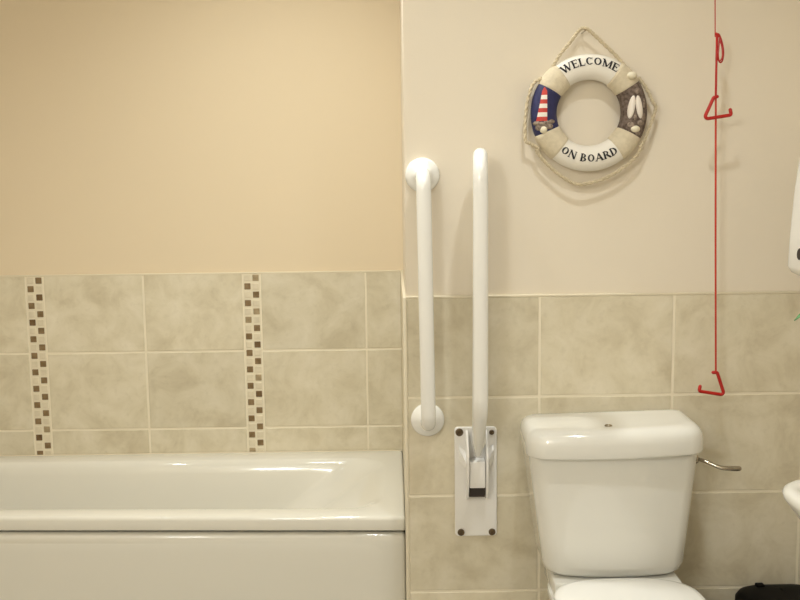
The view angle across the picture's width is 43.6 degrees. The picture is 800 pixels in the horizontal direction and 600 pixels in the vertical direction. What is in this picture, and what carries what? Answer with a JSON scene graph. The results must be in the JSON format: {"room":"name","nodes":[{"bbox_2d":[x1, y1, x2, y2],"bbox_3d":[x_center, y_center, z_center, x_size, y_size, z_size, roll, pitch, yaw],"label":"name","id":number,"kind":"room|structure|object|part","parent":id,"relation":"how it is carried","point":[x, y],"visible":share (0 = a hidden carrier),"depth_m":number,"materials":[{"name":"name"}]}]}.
{"room":"accessible bathroom","nodes":[
{"label":"accessible bathroom","id":0,"kind":"room"},
{"bbox_2d":[0,0,403,531],"bbox_3d":[-0.827,-0.265,3.186,1.893,2.500,0.131,-1,7,0],"label":"wall","id":1,"kind":"structure","parent":0,"point":[137,136],"depth_m":3.13,"materials":[{"name":"beige paint"}]},
{"bbox_2d":[0,270,399,276],"bbox_3d":[-0.835,-0.080,3.147,1.672,0.006,0.009,-1,7,0],"label":"trim","id":2,"kind":"structure","parent":1,"relation":"attached to","point":[374,270],"depth_m":3.15,"materials":[{"name":"beige plastic"}]},
{"bbox_2d":[400,0,405,574],"bbox_3d":[0.062,-0.226,2.782,0.120,2.500,0.712,-1,7,0],"label":"wall","id":3,"kind":"structure","parent":0,"point":[401,28],"depth_m":2.79,"materials":[{"name":"beige paint"}]},
{"bbox_2d":[400,270,405,296],"bbox_3d":[0.008,-0.050,2.799,0.009,0.004,0.702,-1,7,0],"label":"trim","id":4,"kind":"structure","parent":3,"relation":"attached to","point":[401,271],"depth_m":2.73,"materials":[{"name":"beige plastic"}]},
{"bbox_2d":[403,297,409,599],"bbox_3d":[0.018,0.526,2.510,0.010,1.076,0.014,-1,7,0],"label":"trim","id":5,"kind":"structure","parent":3,"relation":"attached to","point":[405,366],"depth_m":2.48,"materials":[{"name":"beige plastic"}]},
{"bbox_2d":[402,0,799,599],"bbox_3d":[0.569,-0.195,2.485,1.126,2.500,0.130,-1,7,0],"label":"wall","id":6,"kind":"structure","parent":0,"point":[470,67],"depth_m":2.44,"materials":[{"name":"beige paint"}]},
{"bbox_2d":[405,158,443,435],"bbox_3d":[0.061,0.003,2.399,0.090,0.683,0.104,-1,7,0],"label":"grab rail","id":7,"kind":"object","parent":6,"relation":"attached to","point":[422,175],"visible":1,"depth_m":2.36,"materials":[{"name":"white plastic"}]},
{"bbox_2d":[454,148,496,535],"bbox_3d":[0.185,0.125,2.367,0.105,0.959,0.175,-1,7,0],"label":"support rail","id":8,"kind":"object","parent":6,"relation":"attached to","point":[475,446],"visible":1,"depth_m":2.43,"materials":[{"name":"white"}]},
{"bbox_3d":[0.189,0.452,2.492,0.105,0.279,0.008,-1,7,0],"label":"wall plate","id":9,"kind":"part","parent":8,"relation":"part of","materials":[{"name":"white"}]},
{"bbox_2d":[523,26,657,185],"bbox_3d":[0.450,-0.457,2.364,0.317,0.372,0.066,-1,7,1],"label":"life ring","id":10,"kind":"object","parent":6,"relation":"attached to","point":[617,76],"visible":1,"depth_m":2.35,"materials":[{"name":"white paint"}]},
{"bbox_3d":[0.345,-0.449,2.366,0.072,0.126,0.055,-1,7,0],"label":"painted panel","id":11,"kind":"part","parent":10,"relation":"part of","materials":[{"name":"blue paint"}]},
{"bbox_3d":[0.548,-0.449,2.368,0.074,0.139,0.055,-1,7,0],"label":"painted panel","id":12,"kind":"part","parent":10,"relation":"part of","materials":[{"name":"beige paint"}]},
{"bbox_2d":[406,291,799,298],"bbox_3d":[0.524,-0.013,2.445,1.021,0.006,0.008,-1,7,0],"label":"trim","id":13,"kind":"structure","parent":6,"relation":"attached to","point":[753,292],"depth_m":2.44,"materials":[{"name":"beige plastic"}]},
{"bbox_2d":[782,480,799,518],"bbox_3d":[0.870,0.690,1.656,0.355,0.941,0.502,-1,7,0],"label":"basin","id":14,"kind":"object","parent":6,"relation":"attached to","point":[791,490],"visible":1,"depth_m":1.77,"materials":[{"name":"white ceramic"}]},
{"bbox_3d":[-0.324,-1.296,1.054,2.900,0.060,4.116,-1,7,0],"label":"ceiling","id":15,"kind":"structure","parent":0,"visible":0},
{"bbox_2d":[698,0,732,395],"bbox_3d":[0.705,-0.594,2.283,0.098,1.662,0.080,4,8,33],"label":"pull cord","id":16,"kind":"object","parent":15,"relation":"hanging from","point":[717,35],"visible":1,"depth_m":2.32,"materials":[{"name":"red plastic"}]},
{"bbox_3d":[0.744,0.199,2.387,0.065,0.062,0.008,-1,7,0],"label":"pull handle","id":17,"kind":"part","parent":16,"relation":"part of","materials":[{"name":"red plastic"}]},
{"bbox_3d":[0.705,-0.993,2.238,0.025,0.791,0.003,-1,7,0],"label":"cord","id":18,"kind":"part","parent":16,"relation":"part of","materials":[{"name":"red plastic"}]},
{"bbox_3d":[0.740,-0.149,2.344,0.022,0.656,0.005,-1,7,0],"label":"cord","id":19,"kind":"part","parent":16,"relation":"part of","materials":[{"name":"red fabric"}]},
{"bbox_3d":[0.735,-0.444,2.307,0.067,0.057,0.008,-1,7,0],"label":"pull handle","id":20,"kind":"part","parent":16,"relation":"part of","materials":[{"name":"red plastic"}]},
{"bbox_3d":[-0.292,1.244,1.369,2.900,0.060,4.116,-1,7,0],"label":"floor","id":21,"kind":"structure","parent":0,"visible":0},
{"bbox_2d":[0,450,405,599],"bbox_3d":[-0.821,0.774,2.927,1.669,0.490,0.637,-1,7,0],"label":"bathtub","id":22,"kind":"object","parent":21,"relation":"on","point":[272,525],"visible":0.99,"depth_m":2.63,"materials":[{"name":"beige plastic"}]},
{"bbox_2d":[0,451,404,530],"bbox_3d":[-0.821,0.723,2.921,1.669,0.383,0.637,-1,7,0],"label":"tub","id":23,"kind":"object","parent":22,"relation":"in","point":[272,490],"depth_m":3.11,"materials":[{"name":"beige plastic"}]},
{"bbox_3d":[-0.818,0.832,2.659,1.669,0.442,0.023,0,7,2],"label":"bath panel","id":24,"kind":"part","parent":22,"relation":"part of","materials":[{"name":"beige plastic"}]},
{"bbox_2d":[520,409,741,599],"bbox_3d":[0.547,0.703,2.159,0.500,0.798,0.722,-1,7,0],"label":"toilet","id":25,"kind":"object","parent":21,"relation":"on","point":[610,492],"visible":1,"depth_m":2.29,"materials":[{"name":"white ceramic"}]},
{"bbox_3d":[0.496,0.314,2.357,0.411,0.073,0.232,-1,7,0],"label":"cistern lid","id":26,"kind":"part","parent":25,"relation":"part of","materials":[{"name":"white ceramic"}]},
{"bbox_3d":[0.506,0.676,2.049,0.331,0.028,0.512,-1,7,0],"label":"seat lid","id":27,"kind":"part","parent":25,"relation":"part of","materials":[{"name":"white plastic"}]},
{"bbox_3d":[0.739,0.383,2.330,0.108,0.024,0.019,2,8,21],"label":"lever arm","id":28,"kind":"part","parent":25,"relation":"part of","materials":[{"name":"silver metal"}]},
{"bbox_2d":[735,583,799,599],"bbox_3d":[0.938,0.891,2.403,0.216,0.356,0.261,-1,7,0],"label":"waste bin","id":29,"kind":"object","parent":21,"relation":"on","point":[759,591],"visible":1,"depth_m":2.44,"materials":[{"name":"black plastic"}]},
{"bbox_3d":[1.095,0.001,0.854,0.100,2.500,3.178,-1,7,0],"label":"wall","id":30,"kind":"structure","parent":0,"visible":0},
{"bbox_2d":[788,159,799,275],"bbox_3d":[0.945,-0.193,2.102,0.178,0.309,0.245,-1,7,0],"label":"wall dispenser","id":31,"kind":"object","parent":30,"relation":"attached to","point":[794,243],"visible":1,"depth_m":2.18,"materials":[{"name":"white plastic"}]}
]}

